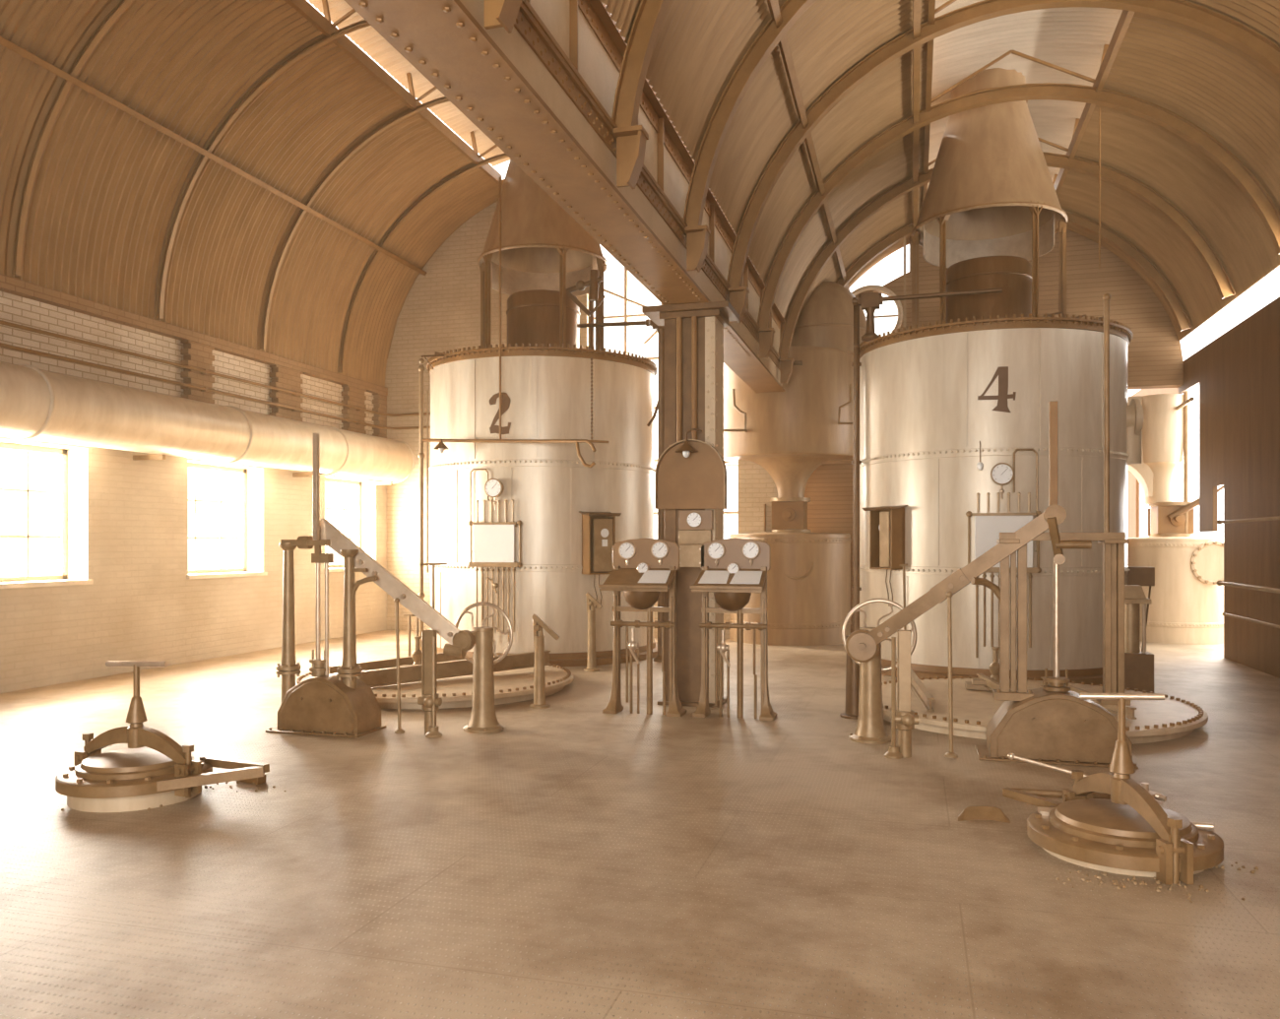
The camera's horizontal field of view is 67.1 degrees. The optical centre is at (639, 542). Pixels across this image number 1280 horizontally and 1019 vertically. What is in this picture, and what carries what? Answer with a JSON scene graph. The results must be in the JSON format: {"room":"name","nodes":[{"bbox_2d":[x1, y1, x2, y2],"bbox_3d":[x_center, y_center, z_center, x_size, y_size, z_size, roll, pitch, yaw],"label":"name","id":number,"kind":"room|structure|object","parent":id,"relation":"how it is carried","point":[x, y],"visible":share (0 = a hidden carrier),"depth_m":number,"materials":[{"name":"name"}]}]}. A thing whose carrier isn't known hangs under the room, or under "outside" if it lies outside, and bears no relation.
{"room":"boiler room","nodes":[
{"label":"boiler room","id":0,"kind":"room"},
{"bbox_2d":[0,290,373,435],"bbox_3d":[-7.483,-2.340,8.766,0.330,0.960,18.800,0,0,16],"label":"wall","id":1,"kind":"structure","parent":0,"point":[16,309],"depth_m":12.01,"materials":[{"name":"brick"}]},
{"bbox_2d":[0,273,387,438],"bbox_3d":[-7.254,-2.370,8.730,0.150,0.940,18.855,0,0,16],"label":"beam","id":2,"kind":"object","parent":1,"relation":"attached to","point":[197,351],"visible":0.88,"depth_m":13.33,"materials":[{"name":"brick"}]},
{"bbox_2d":[0,342,430,429],"bbox_3d":[-6.118,-2.080,8.392,2.540,0.060,18.622,0,0,16],"label":"conduit pipe","id":3,"kind":"object","parent":2,"relation":"attached to","point":[203,389],"visible":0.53,"depth_m":12.73,"materials":[{"name":"metal"}]},
{"bbox_2d":[0,320,430,416],"bbox_3d":[-6.118,-2.320,8.392,2.540,0.060,18.622,0,0,16],"label":"conduit pipe","id":4,"kind":"object","parent":2,"relation":"attached to","point":[203,371],"visible":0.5,"depth_m":12.71,"materials":[{"name":"metal"}]},
{"bbox_2d":[0,436,386,693],"bbox_3d":[-7.384,-0.130,8.894,0.450,3.460,19.100,0,0,16],"label":"wall","id":5,"kind":"structure","parent":0,"point":[127,518],"depth_m":12.36,"materials":[{"name":"brick"}]},
{"bbox_2d":[0,442,93,588],"bbox_3d":[-6.834,-0.305,10.619,0.430,1.590,1.580,0,0,16],"label":"window","id":6,"kind":"structure","parent":5,"relation":"in","point":[27,581],"depth_m":11.05,"materials":[{"name":"white wood"}]},
{"bbox_2d":[0,362,414,485],"bbox_3d":[-6.863,-1.433,8.445,0.837,0.827,18.420,0,0,16],"label":"duct","id":7,"kind":"object","parent":5,"relation":"attached to","point":[35,404],"visible":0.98,"depth_m":11.67,"materials":[{"name":"grey metal"}]},
{"bbox_2d":[186,462,267,578],"bbox_3d":[-5.975,-0.305,13.660,0.430,1.590,1.620,0,0,16],"label":"window","id":8,"kind":"structure","parent":5,"relation":"in","point":[195,573],"depth_m":13.95,"materials":[{"name":"white wood"}]},
{"bbox_2d":[323,477,361,572],"bbox_3d":[-5.125,-0.305,16.667,0.430,1.590,1.610,0,0,16],"label":"window","id":9,"kind":"structure","parent":5,"relation":"in","point":[332,567],"depth_m":16.96,"materials":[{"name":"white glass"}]},
{"bbox_2d":[0,0,504,386],"bbox_3d":[-3.869,-4.557,7.744,7.028,3.514,19.400,0,0,16],"label":"ceiling","id":10,"kind":"structure","parent":0,"point":[108,186],"depth_m":12.22,"materials":[{"name":"wood"}]},
{"bbox_2d":[11,0,132,276],"bbox_3d":[-3.391,-4.569,9.438,6.939,3.402,0.060,0,0,16],"label":"rib","id":11,"kind":"object","parent":10,"relation":"attached to","point":[121,5],"visible":0.6,"depth_m":10.25,"materials":[{"name":"metal"}]},
{"bbox_2d":[156,19,370,319],"bbox_3d":[-2.833,-4.569,11.411,6.939,3.402,0.060,0,0,16],"label":"rib","id":12,"kind":"object","parent":10,"relation":"attached to","point":[277,71],"visible":0.47,"depth_m":12.08,"materials":[{"name":"metal"}]},
{"bbox_2d":[260,96,449,349],"bbox_3d":[-2.276,-4.569,13.383,6.939,3.402,0.060,0,0,16],"label":"rib","id":13,"kind":"object","parent":10,"relation":"attached to","point":[377,131],"visible":0.4,"depth_m":14.06,"materials":[{"name":"metal"}]},
{"bbox_2d":[284,0,501,185],"bbox_3d":[-3.325,-6.411,9.669,2.149,0.605,13.600,0,0,16],"label":"trim","id":14,"kind":"structure","parent":10,"relation":"attached to","point":[323,24],"depth_m":12.96,"materials":[{"name":"paint"}]},
{"bbox_2d":[339,153,509,373],"bbox_3d":[-1.718,-4.569,15.356,6.939,3.402,0.060,0,0,16],"label":"rib","id":15,"kind":"object","parent":10,"relation":"attached to","point":[434,189],"visible":0.48,"depth_m":16.03,"materials":[{"name":"metal"}]},
{"bbox_2d":[499,177,501,439],"bbox_3d":[-1.787,-2.995,12.331,0.032,3.347,0.032,0,0,16],"label":"rod","id":16,"kind":"object","parent":10,"relation":"hanging from","point":[499,177],"visible":1,"depth_m":12.32,"materials":[{"name":"metal"}]},
{"bbox_2d":[308,0,510,166],"bbox_3d":[-3.325,-6.681,9.669,2.508,0.207,14.400,0,0,16],"label":"skylight","id":17,"kind":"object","parent":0,"point":[367,38],"depth_m":13.60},
{"bbox_2d":[384,200,777,639],"bbox_3d":[-1.315,-2.350,16.947,7.750,7.900,0.300,0,0,16],"label":"wall","id":18,"kind":"structure","parent":0,"point":[440,312],"depth_m":17.50,"materials":[{"name":"brick"}]},
{"bbox_2d":[593,267,738,533],"bbox_3d":[0.390,-2.550,16.454,2.690,5.900,0.080,0,0,16],"label":"window","id":19,"kind":"structure","parent":18,"relation":"in","point":[625,316],"depth_m":16.61,"materials":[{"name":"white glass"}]},
{"bbox_2d":[0,629,1279,1018],"bbox_3d":[1.894,1.750,10.376,20.000,0.300,27.000,0,0,16],"label":"floor","id":20,"kind":"structure","parent":0,"point":[570,860],"depth_m":4.77,"materials":[{"name":"concrete"}]},
{"bbox_2d":[55,660,269,812],"bbox_3d":[-3.010,1.170,6.154,1.239,0.860,0.879,0,0,-19],"label":"hatch","id":21,"kind":"object","parent":20,"relation":"on","point":[163,772],"visible":1,"depth_m":5.89,"materials":[{"name":"brown paint"}]},
{"bbox_2d":[265,433,475,737],"bbox_3d":[-2.270,0.337,8.162,1.776,2.526,0.535,0,0,11],"label":"machine","id":22,"kind":"object","parent":20,"relation":"on","point":[340,703],"visible":1,"depth_m":8.15,"materials":[{"name":"brown paint"}]},
{"bbox_2d":[393,597,404,733],"bbox_3d":[-2.023,1.034,8.124,0.082,1.133,0.082,0,0,-29],"label":"rod","id":23,"kind":"object","parent":20,"relation":"on","point":[400,730],"visible":1,"depth_m":8.12,"materials":[{"name":"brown metal"}]},
{"bbox_2d":[417,629,442,737],"bbox_3d":[-1.733,1.165,8.015,0.231,0.870,0.159,0,0,42],"label":"post","id":24,"kind":"object","parent":20,"relation":"on","point":[429,700],"visible":1,"depth_m":8.01,"materials":[{"name":"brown metal"}]},
{"bbox_2d":[295,657,574,708],"bbox_3d":[-2.235,1.525,10.660,3.000,0.150,3.000,0,0,16],"label":"platform","id":25,"kind":"object","parent":20,"relation":"on","point":[512,685],"depth_m":9.77,"materials":[{"name":"metal"}]},
{"bbox_2d":[328,650,467,674],"bbox_3d":[-2.710,1.380,11.002,0.070,0.135,1.931,0,0,37],"label":"beam","id":26,"kind":"structure","parent":25,"relation":"on","point":[387,663],"depth_m":10.84,"materials":[{"name":"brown metal"}]},
{"bbox_2d":[360,649,550,687],"bbox_3d":[-1.939,1.355,10.420,2.305,0.215,0.080,0,0,-40],"label":"beam","id":27,"kind":"structure","parent":25,"relation":"on","point":[459,668],"depth_m":10.30,"materials":[{"name":"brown metal"}]},
{"bbox_2d":[454,601,512,733],"bbox_3d":[-1.399,1.058,8.280,0.562,1.083,0.360,0,0,16],"label":"pedestal","id":28,"kind":"object","parent":20,"relation":"on","point":[483,720],"visible":0.95,"depth_m":8.18,"materials":[{"name":"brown metal"}]},
{"bbox_2d":[417,354,608,650],"bbox_3d":[-1.616,-0.480,12.535,2.658,4.160,0.466,0,0,19],"label":"pipe","id":29,"kind":"object","parent":20,"relation":"on","point":[420,368],"visible":0.9,"depth_m":12.73,"materials":[{"name":"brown metal"}]},
{"bbox_2d":[426,289,657,666],"bbox_3d":[-1.416,-1.010,14.128,3.560,5.220,3.560,0,0,16],"label":"tank","id":30,"kind":"object","parent":20,"relation":"on","point":[545,386],"visible":0.86,"depth_m":12.68,"materials":[{"name":"metal"}]},
{"bbox_2d":[484,478,503,510],"bbox_3d":[-1.889,-0.629,12.523,0.252,0.406,0.108,0,0,16],"label":"gauge","id":31,"kind":"object","parent":30,"relation":"attached to","point":[493,487],"visible":1,"depth_m":12.48,"materials":[{"name":"grey metal"}]},
{"bbox_2d":[467,499,521,641],"bbox_3d":[-1.873,0.365,12.524,0.755,1.843,0.156,0,0,16],"label":"board","id":32,"kind":"object","parent":30,"relation":"attached to","point":[494,542],"visible":0.99,"depth_m":12.48,"materials":[{"name":"grey metal"}]},
{"bbox_2d":[477,158,608,350],"bbox_3d":[-1.411,-4.890,14.127,1.950,4.820,1.904,0,0,16],"label":"hood","id":33,"kind":"object","parent":30,"relation":"on","point":[544,247],"visible":0.48,"depth_m":13.62,"materials":[{"name":"metal"}]},
{"bbox_2d":[578,511,621,607],"bbox_3d":[-0.535,0.229,12.639,0.466,1.275,0.340,0,0,-31],"label":"instrument box","id":34,"kind":"object","parent":30,"relation":"attached to","point":[598,528],"visible":0.91,"depth_m":12.58,"materials":[{"name":"wood"}]},
{"bbox_2d":[528,613,559,708],"bbox_3d":[-0.923,1.147,9.374,0.313,0.906,0.200,0,0,16],"label":"lever","id":35,"kind":"object","parent":20,"relation":"on","point":[539,624],"visible":1,"depth_m":9.35,"materials":[{"name":"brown metal"}]},
{"bbox_2d":[583,592,602,671],"bbox_3d":[-0.594,1.113,12.060,0.212,0.975,0.205,0,0,-18],"label":"lever","id":36,"kind":"object","parent":20,"relation":"on","point":[591,665],"visible":1,"depth_m":12.02,"materials":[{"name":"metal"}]},
{"bbox_2d":[576,319,664,662],"bbox_3d":[-0.208,-0.727,13.167,1.348,4.654,0.248,0,0,16],"label":"pipe","id":37,"kind":"object","parent":20,"relation":"on","point":[660,408],"visible":0.63,"depth_m":12.97,"materials":[{"name":"metal"}]},
{"bbox_2d":[566,269,605,350],"bbox_3d":[-0.758,-3.148,13.308,0.596,1.182,0.140,0,0,16],"label":"gear","id":38,"kind":"object","parent":37,"relation":"attached to","point":[594,281],"visible":0.98,"depth_m":13.25,"materials":[{"name":"metal"}]},
{"bbox_2d":[598,538,686,717],"bbox_3d":[0.015,0.780,8.951,0.750,1.640,0.445,0,0,16],"label":"control panel","id":39,"kind":"object","parent":20,"relation":"on","point":[643,568],"visible":1,"depth_m":8.98,"materials":[{"name":"brown paint"}]},
{"bbox_2d":[623,590,659,609],"bbox_3d":[0.016,0.525,8.953,0.340,0.190,0.340,0,0,16],"label":"bowl","id":40,"kind":"object","parent":39,"relation":"on","point":[637,600],"depth_m":8.84,"materials":[{"name":"metal"}]},
{"bbox_2d":[61,780,1258,902],"bbox_3d":[-0.072,1.593,5.346,6.768,0.020,0.843,0,0,14],"label":"crumbs","id":41,"kind":"object","parent":20,"relation":"on","point":[237,782],"visible":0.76,"depth_m":4.55,"materials":[{"name":"brown stone"}]},
{"bbox_2d":[641,300,739,707],"bbox_3d":[0.515,-0.360,9.654,0.860,3.920,0.640,0,0,16],"label":"column","id":42,"kind":"structure","parent":20,"relation":"on","point":[693,332],"depth_m":9.47,"materials":[{"name":"metal"}]},
{"bbox_2d":[344,0,784,393],"bbox_3d":[-0.252,-2.529,6.867,0.460,0.441,19.080,0,0,16],"label":"girder","id":43,"kind":"object","parent":42,"relation":"on","point":[519,88],"visible":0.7,"depth_m":5.65,"materials":[{"name":"metal"}]},
{"bbox_2d":[527,0,785,353],"bbox_3d":[0.137,-3.090,8.288,0.475,0.680,22.025,0,0,16],"label":"girder","id":44,"kind":"object","parent":43,"relation":"on","point":[585,31],"visible":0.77,"depth_m":7.40,"materials":[{"name":"metal"}]},
{"bbox_2d":[723,280,866,497],"bbox_3d":[2.329,-2.485,15.928,2.820,3.530,2.221,0,0,16],"label":"hopper","id":45,"kind":"object","parent":43,"relation":"hanging from","point":[790,433],"visible":0.62,"depth_m":15.05,"materials":[{"name":"metal"}]},
{"bbox_2d":[654,439,726,509],"bbox_3d":[0.509,-0.655,9.344,0.681,0.669,0.260,0,0,16],"label":"arched panel","id":46,"kind":"object","parent":42,"relation":"attached to","point":[698,480],"visible":0.98,"depth_m":9.29,"materials":[{"name":"metal"}]},
{"bbox_2d":[675,428,702,457],"bbox_3d":[0.453,-0.949,9.221,0.220,0.285,0.312,0,0,16],"label":"lamp","id":47,"kind":"object","parent":46,"relation":"attached to","point":[685,448],"visible":1,"depth_m":9.15,"materials":[{"name":"metal"}]},
{"bbox_2d":[678,544,703,567],"bbox_3d":[0.469,0.125,8.995,0.270,0.210,0.032,0,0,16],"label":"plate","id":48,"kind":"object","parent":42,"relation":"attached to","point":[689,554],"visible":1,"depth_m":8.99,"materials":[{"name":"grey metal"}]},
{"bbox_2d":[678,510,712,544],"bbox_3d":[0.545,-0.147,9.379,0.342,0.332,0.153,0,0,16],"label":"board","id":49,"kind":"object","parent":42,"relation":"attached to","point":[695,526],"visible":0.97,"depth_m":9.34,"materials":[{"name":"metal"}]},
{"bbox_2d":[690,538,776,720],"bbox_3d":[0.839,0.780,8.759,0.750,1.640,0.445,0,0,16],"label":"stand","id":50,"kind":"object","parent":20,"relation":"on","point":[734,569],"visible":1,"depth_m":8.79,"materials":[{"name":"brown paint"}]},
{"bbox_2d":[713,592,751,611],"bbox_3d":[0.840,0.525,8.762,0.340,0.190,0.340,0,0,16],"label":"bowl","id":51,"kind":"object","parent":50,"relation":"on","point":[728,602],"depth_m":8.65,"materials":[{"name":"metal"}]},
{"bbox_2d":[728,532,851,645],"bbox_3d":[2.466,0.710,15.900,2.005,1.780,2.004,0,0,16],"label":"tank","id":52,"kind":"object","parent":20,"relation":"on","point":[808,577],"visible":0.74,"depth_m":14.98,"materials":[{"name":"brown metal"}]},
{"bbox_2d":[764,497,810,532],"bbox_3d":[2.459,-0.445,15.891,0.679,0.570,0.701,0,0,39],"label":"chest","id":53,"kind":"object","parent":52,"relation":"on","point":[789,514],"visible":0.93,"depth_m":15.63,"materials":[{"name":"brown metal"}]},
{"bbox_2d":[839,635,859,719],"bbox_3d":[1.971,1.230,8.859,0.260,0.740,0.260,0,0,16],"label":"pedestal","id":54,"kind":"object","parent":20,"relation":"on","point":[852,668],"visible":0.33,"depth_m":8.79,"materials":[{"name":"metal"}]},
{"bbox_2d":[851,303,861,631],"bbox_3d":[2.797,-0.750,12.459,0.120,4.700,0.120,0,0,16],"label":"vertical pipe","id":55,"kind":"object","parent":20,"relation":"on","point":[856,588],"visible":0.66,"depth_m":12.43,"materials":[{"name":"metal"}]},
{"bbox_2d":[841,598,917,743],"bbox_3d":[1.938,1.031,7.832,0.602,1.138,0.360,0,0,16],"label":"pedestal","id":56,"kind":"object","parent":20,"relation":"on","point":[869,729],"visible":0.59,"depth_m":7.77,"materials":[{"name":"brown metal"}]},
{"bbox_2d":[884,630,918,759],"bbox_3d":[1.952,1.128,7.205,0.261,0.944,0.170,0,0,-10],"label":"post","id":57,"kind":"object","parent":20,"relation":"on","point":[904,719],"visible":1,"depth_m":7.19,"materials":[{"name":"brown metal"}]},
{"bbox_2d":[944,591,958,757],"bbox_3d":[2.330,0.983,7.226,0.096,1.235,0.096,0,0,16],"label":"rod","id":58,"kind":"object","parent":20,"relation":"on","point":[950,753],"visible":1,"depth_m":7.21,"materials":[{"name":"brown metal"}]},
{"bbox_2d":[958,805,1010,823],"bbox_3d":[1.980,1.567,5.575,0.296,0.065,0.109,0,0,8],"label":"plate","id":59,"kind":"object","parent":20,"relation":"on","point":[973,812],"visible":1,"depth_m":5.58,"materials":[{"name":"brown paint"}]},
{"bbox_2d":[845,293,1138,768],"bbox_3d":[2.603,-0.116,7.346,2.047,3.431,0.554,0,0,16],"label":"machine","id":60,"kind":"object","parent":20,"relation":"on","point":[1049,724],"visible":0.92,"depth_m":7.08,"materials":[{"name":"brown paint"}]},
{"bbox_2d":[859,256,1132,685],"bbox_3d":[4.505,-1.010,12.506,3.560,5.220,3.560,0,0,16],"label":"tank","id":61,"kind":"object","parent":20,"relation":"on","point":[991,374],"visible":0.73,"depth_m":11.10,"materials":[{"name":"metal"}]},
{"bbox_2d":[862,505,907,606],"bbox_3d":[2.982,0.162,11.687,0.340,1.226,0.468,0,0,-28],"label":"instrument box","id":62,"kind":"object","parent":61,"relation":"attached to","point":[886,523],"visible":0.95,"depth_m":11.57,"materials":[{"name":"wood"}]},
{"bbox_2d":[852,287,1002,341],"bbox_3d":[3.507,-2.814,11.843,1.762,0.568,0.220,0,0,16],"label":"stand","id":63,"kind":"object","parent":61,"relation":"on","point":[868,301],"visible":0.98,"depth_m":11.94,"materials":[{"name":"metal"}]},
{"bbox_2d":[853,310,858,494],"bbox_3d":[2.696,-1.747,12.020,0.060,2.293,0.060,0,0,16],"label":"hanging rod","id":64,"kind":"object","parent":63,"relation":"hanging from","point":[856,345],"visible":1,"depth_m":12.01,"materials":[{"name":"metal"}]},
{"bbox_2d":[911,67,1068,328],"bbox_3d":[4.506,-4.890,12.506,1.959,4.820,1.904,0,0,16],"label":"hood","id":65,"kind":"object","parent":61,"relation":"on","point":[991,191],"visible":0.83,"depth_m":12.07,"materials":[{"name":"metal"}]},
{"bbox_2d":[990,462,1014,499],"bbox_3d":[4.084,-0.693,10.886,0.252,0.406,0.109,0,0,16],"label":"gauge","id":66,"kind":"object","parent":61,"relation":"attached to","point":[1001,474],"visible":1,"depth_m":10.84,"materials":[{"name":"grey metal"}]},
{"bbox_2d":[965,492,1041,658],"bbox_3d":[4.102,0.372,10.893,0.805,1.874,0.163,0,0,16],"label":"board","id":67,"kind":"object","parent":61,"relation":"attached to","point":[988,526],"visible":0.63,"depth_m":10.87,"materials":[{"name":"grey metal"}]},
{"bbox_2d":[1013,448,1037,552],"bbox_3d":[4.340,-0.475,10.876,0.277,1.166,0.067,0,0,6],"label":"pipe","id":68,"kind":"object","parent":61,"relation":"attached to","point":[1016,450],"visible":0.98,"depth_m":10.84,"materials":[{"name":"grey metal"}]},
{"bbox_2d":[1126,398,1143,464],"bbox_3d":[5.857,-1.351,11.750,0.450,0.790,0.480,0,0,16],"label":"flange","id":69,"kind":"object","parent":61,"relation":"attached to","point":[1134,411],"visible":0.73,"depth_m":11.60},
{"bbox_2d":[1127,566,1154,651],"bbox_3d":[6.003,0.925,11.651,0.390,1.256,0.511,0,0,16],"label":"box","id":70,"kind":"object","parent":61,"relation":"on","point":[1140,576],"visible":0.48,"depth_m":11.64,"materials":[{"name":"metal"}]},
{"bbox_2d":[881,676,1208,744],"bbox_3d":[3.568,1.525,9.020,3.000,0.150,3.000,0,0,16],"label":"platform","id":71,"kind":"object","parent":20,"relation":"on","point":[1171,718],"depth_m":8.37,"materials":[{"name":"metal"}]},
{"bbox_2d":[910,668,934,711],"bbox_3d":[2.680,1.395,9.297,0.060,0.145,1.862,0,0,10],"label":"beam","id":72,"kind":"structure","parent":71,"relation":"on","point":[917,685],"depth_m":8.93,"materials":[{"name":"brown metal"}]},
{"bbox_2d":[964,678,988,690],"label":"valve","id":73,"kind":"object","parent":71,"relation":"on","point":[977,684],"depth_m":9.56,"materials":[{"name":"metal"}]},
{"bbox_2d":[989,646,999,682],"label":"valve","id":74,"kind":"object","parent":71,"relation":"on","point":[994,666],"depth_m":9.57,"materials":[{"name":"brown metal"}]},
{"bbox_2d":[1040,676,1136,719],"bbox_3d":[4.034,1.395,8.758,0.050,0.125,1.630,0,0,-2],"label":"beam","id":75,"kind":"structure","parent":71,"relation":"on","point":[1129,710],"depth_m":8.27,"materials":[{"name":"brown metal"}]},
{"bbox_2d":[1002,693,1223,885],"bbox_3d":[2.477,1.192,5.082,0.991,0.845,1.141,0,0,16],"label":"hatch","id":76,"kind":"object","parent":20,"relation":"on","point":[1123,829],"visible":0.99,"depth_m":4.82,"materials":[{"name":"brown paint"}]},
{"bbox_2d":[1007,752,1162,800],"bbox_3d":[2.499,1.318,5.449,0.796,0.186,0.040,0,0,28],"label":"long spanner","id":77,"kind":"object","parent":76,"relation":"on","point":[1010,755],"visible":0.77,"depth_m":5.53,"materials":[{"name":"metal"}]},
{"bbox_2d":[1124,584,1153,693],"bbox_3d":[5.254,1.030,10.361,0.420,1.140,0.300,0,0,16],"label":"cylinder","id":78,"kind":"object","parent":20,"relation":"on","point":[1138,666],"visible":0.55,"depth_m":10.26,"materials":[{"name":"metal"}]},
{"bbox_2d":[1127,536,1223,644],"bbox_3d":[8.761,0.745,15.900,1.605,1.710,1.604,0,0,16],"label":"tank","id":79,"kind":"object","parent":20,"relation":"on","point":[1185,609],"visible":0.53,"depth_m":15.21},
{"bbox_2d":[1148,485,1223,536],"bbox_3d":[8.930,-0.528,15.832,1.162,0.876,0.720,0,0,16],"label":"chest","id":80,"kind":"object","parent":79,"relation":"on","point":[1168,519],"visible":0.82,"depth_m":15.65,"materials":[{"name":"grey metal"}]},
{"bbox_2d":[1127,393,1183,504],"bbox_3d":[8.049,-1.520,16.101,1.880,1.760,0.760,0,0,16],"label":"hopper","id":81,"kind":"object","parent":80,"relation":"on","point":[1162,431],"visible":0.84,"depth_m":15.68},
{"bbox_2d":[1190,541,1223,584],"bbox_3d":[8.973,0.320,15.113,0.680,0.680,0.200,0,0,9],"label":"hatch","id":82,"kind":"object","parent":79,"relation":"attached to","point":[1207,560],"visible":0.65,"depth_m":15.07,"materials":[{"name":"grey metal"}]},
{"bbox_3d":[6.552,0.610,9.579,0.140,1.980,0.140,0,0,16],"label":"post","id":83,"kind":"object","parent":20,"relation":"on","visible":0},
{"bbox_2d":[1216,579,1279,593],"bbox_3d":[6.860,0.520,9.771,0.433,0.072,5.336,0,0,16],"label":"rail","id":84,"kind":"object","parent":83,"relation":"attached to","point":[1219,583],"visible":1,"depth_m":11.20,"materials":[{"name":"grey metal"}]},
{"bbox_2d":[1216,515,1279,524],"bbox_3d":[6.861,-0.260,9.767,0.429,0.060,5.330,0,0,16],"label":"rail","id":85,"kind":"object","parent":83,"relation":"attached to","point":[1219,522],"visible":1,"depth_m":11.19,"materials":[{"name":"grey metal"}]},
{"bbox_2d":[600,0,1279,340],"bbox_3d":[3.030,-4.340,6.522,5.953,2.248,20.800,0,0,16],"label":"ceiling","id":86,"kind":"structure","parent":0,"point":[1191,73],"depth_m":10.67,"materials":[{"name":"wood"}]},
{"bbox_2d":[484,0,522,33],"bbox_3d":[2.137,-3.887,3.615,5.979,3.065,0.170,0,0,16],"label":"rib","id":87,"kind":"object","parent":86,"relation":"attached to","point":[497,13],"visible":1,"depth_m":4.40,"materials":[{"name":"paint"}]},
{"bbox_2d":[611,0,670,189],"bbox_3d":[2.695,-3.887,5.588,5.979,3.065,0.170,0,0,16],"label":"rib","id":88,"kind":"object","parent":86,"relation":"attached to","point":[631,138],"visible":0.96,"depth_m":6.35,"materials":[{"name":"paint"}]},
{"bbox_2d":[683,0,815,272],"bbox_3d":[3.252,-3.887,7.560,5.979,3.065,0.170,0,0,16],"label":"rib","id":89,"kind":"object","parent":86,"relation":"attached to","point":[697,235],"visible":0.98,"depth_m":8.27,"materials":[{"name":"paint"}]},
{"bbox_2d":[726,0,1279,323],"bbox_3d":[3.810,-3.887,9.533,5.979,3.065,0.170,0,0,16],"label":"rib","id":90,"kind":"object","parent":86,"relation":"attached to","point":[1265,51],"visible":0.98,"depth_m":9.74,"materials":[{"name":"paint"}]},
{"bbox_2d":[778,152,1235,383],"bbox_3d":[4.925,-3.887,13.479,5.979,3.065,0.170,0,0,16],"label":"rib","id":91,"kind":"object","parent":86,"relation":"attached to","point":[1207,254],"visible":0.76,"depth_m":13.22,"materials":[{"name":"paint"}]},
{"bbox_2d":[836,209,1191,331],"bbox_3d":[5.483,-3.887,15.451,5.979,3.065,0.170,0,0,16],"label":"rib","id":92,"kind":"object","parent":86,"relation":"attached to","point":[1151,271],"visible":0.42,"depth_m":14.91,"materials":[{"name":"paint"}]},
{"bbox_2d":[757,82,1279,358],"bbox_3d":[4.368,-3.887,11.506,5.979,3.065,0.170,0,0,16],"label":"rib","id":93,"kind":"object","parent":86,"relation":"attached to","point":[1204,142],"visible":0.97,"depth_m":11.44,"materials":[{"name":"paint"}]},
{"bbox_2d":[922,0,1134,203],"bbox_3d":[3.563,-5.552,8.450,2.149,0.622,15.000,0,0,16],"label":"trim","id":94,"kind":"structure","parent":86,"relation":"attached to","point":[1110,51],"depth_m":11.37,"materials":[{"name":"paint"}]},
{"bbox_2d":[1098,108,1100,269],"bbox_3d":[4.626,-3.559,9.708,0.016,1.618,0.018,0,0,16],"label":"hanging chain","id":95,"kind":"object","parent":86,"relation":"hanging from","point":[1099,108],"visible":1,"depth_m":9.70,"materials":[{"name":"paint"}]},
{"bbox_2d":[804,229,1183,633],"bbox_3d":[5.758,-1.925,16.402,6.160,7.049,0.300,0,0,16],"label":"wall","id":96,"kind":"structure","parent":0,"point":[1155,360],"depth_m":15.82,"materials":[{"name":"brick"}]},
{"bbox_2d":[851,284,902,333],"bbox_3d":[4.005,-3.920,16.744,1.090,1.090,0.135,0,0,16],"label":"window","id":97,"kind":"structure","parent":96,"relation":"in","point":[886,290],"depth_m":16.63,"materials":[{"name":"white metal"}]},
{"bbox_2d":[927,0,1122,187],"bbox_3d":[3.563,-5.822,8.450,2.509,0.225,15.800,0,0,16],"label":"ceiling","id":98,"kind":"structure","parent":0,"point":[1072,38],"depth_m":11.58,"materials":[{"name":"wood"}]},
{"bbox_2d":[1127,296,1279,678],"bbox_3d":[6.616,-0.650,8.002,0.060,4.500,25.000,0,0,16],"label":"wall","id":99,"kind":"structure","parent":0,"point":[1237,374],"depth_m":12.63,"materials":[{"name":"wood"}]},
{"bbox_2d":[1175,390,1194,533],"bbox_3d":[9.100,-0.425,16.597,0.206,4.050,4.306,0,0,19],"label":"trim","id":100,"kind":"structure","parent":99,"relation":"attached to","point":[1186,401],"depth_m":15.60,"materials":[{"name":"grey metal"}]},
{"bbox_3d":[1.580,-3.887,1.642,5.979,3.065,0.170,0,0,16],"label":"rib","id":101,"kind":"object","parent":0,"visible":0},
{"bbox_2d":[767,0,849,290],"bbox_3d":[0.874,-4.381,7.131,0.095,0.092,20.200,0,0,16],"label":"beam","id":102,"kind":"structure","parent":101,"relation":"attached to","point":[773,5],"depth_m":9.86,"materials":[{"name":"paint"}]},
{"bbox_2d":[912,0,920,228],"bbox_3d":[1.969,-5.166,6.822,0.071,0.100,20.200,0,0,16],"label":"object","id":103,"kind":"structure","parent":101,"relation":"attached to","point":[916,3],"depth_m":11.16,"materials":[{"name":"paint"}]},
{"bbox_3d":[-5.063,-4.569,3.520,6.939,3.402,0.060,0,0,16],"label":"rib","id":104,"kind":"object","parent":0,"visible":0},
{"bbox_2d":[0,35,426,275],"bbox_3d":[-6.473,-4.885,8.480,0.097,0.088,18.800,0,0,16],"label":"purlin","id":105,"kind":"structure","parent":104,"relation":"attached to","point":[5,42],"depth_m":11.67,"materials":[{"name":"paint"}]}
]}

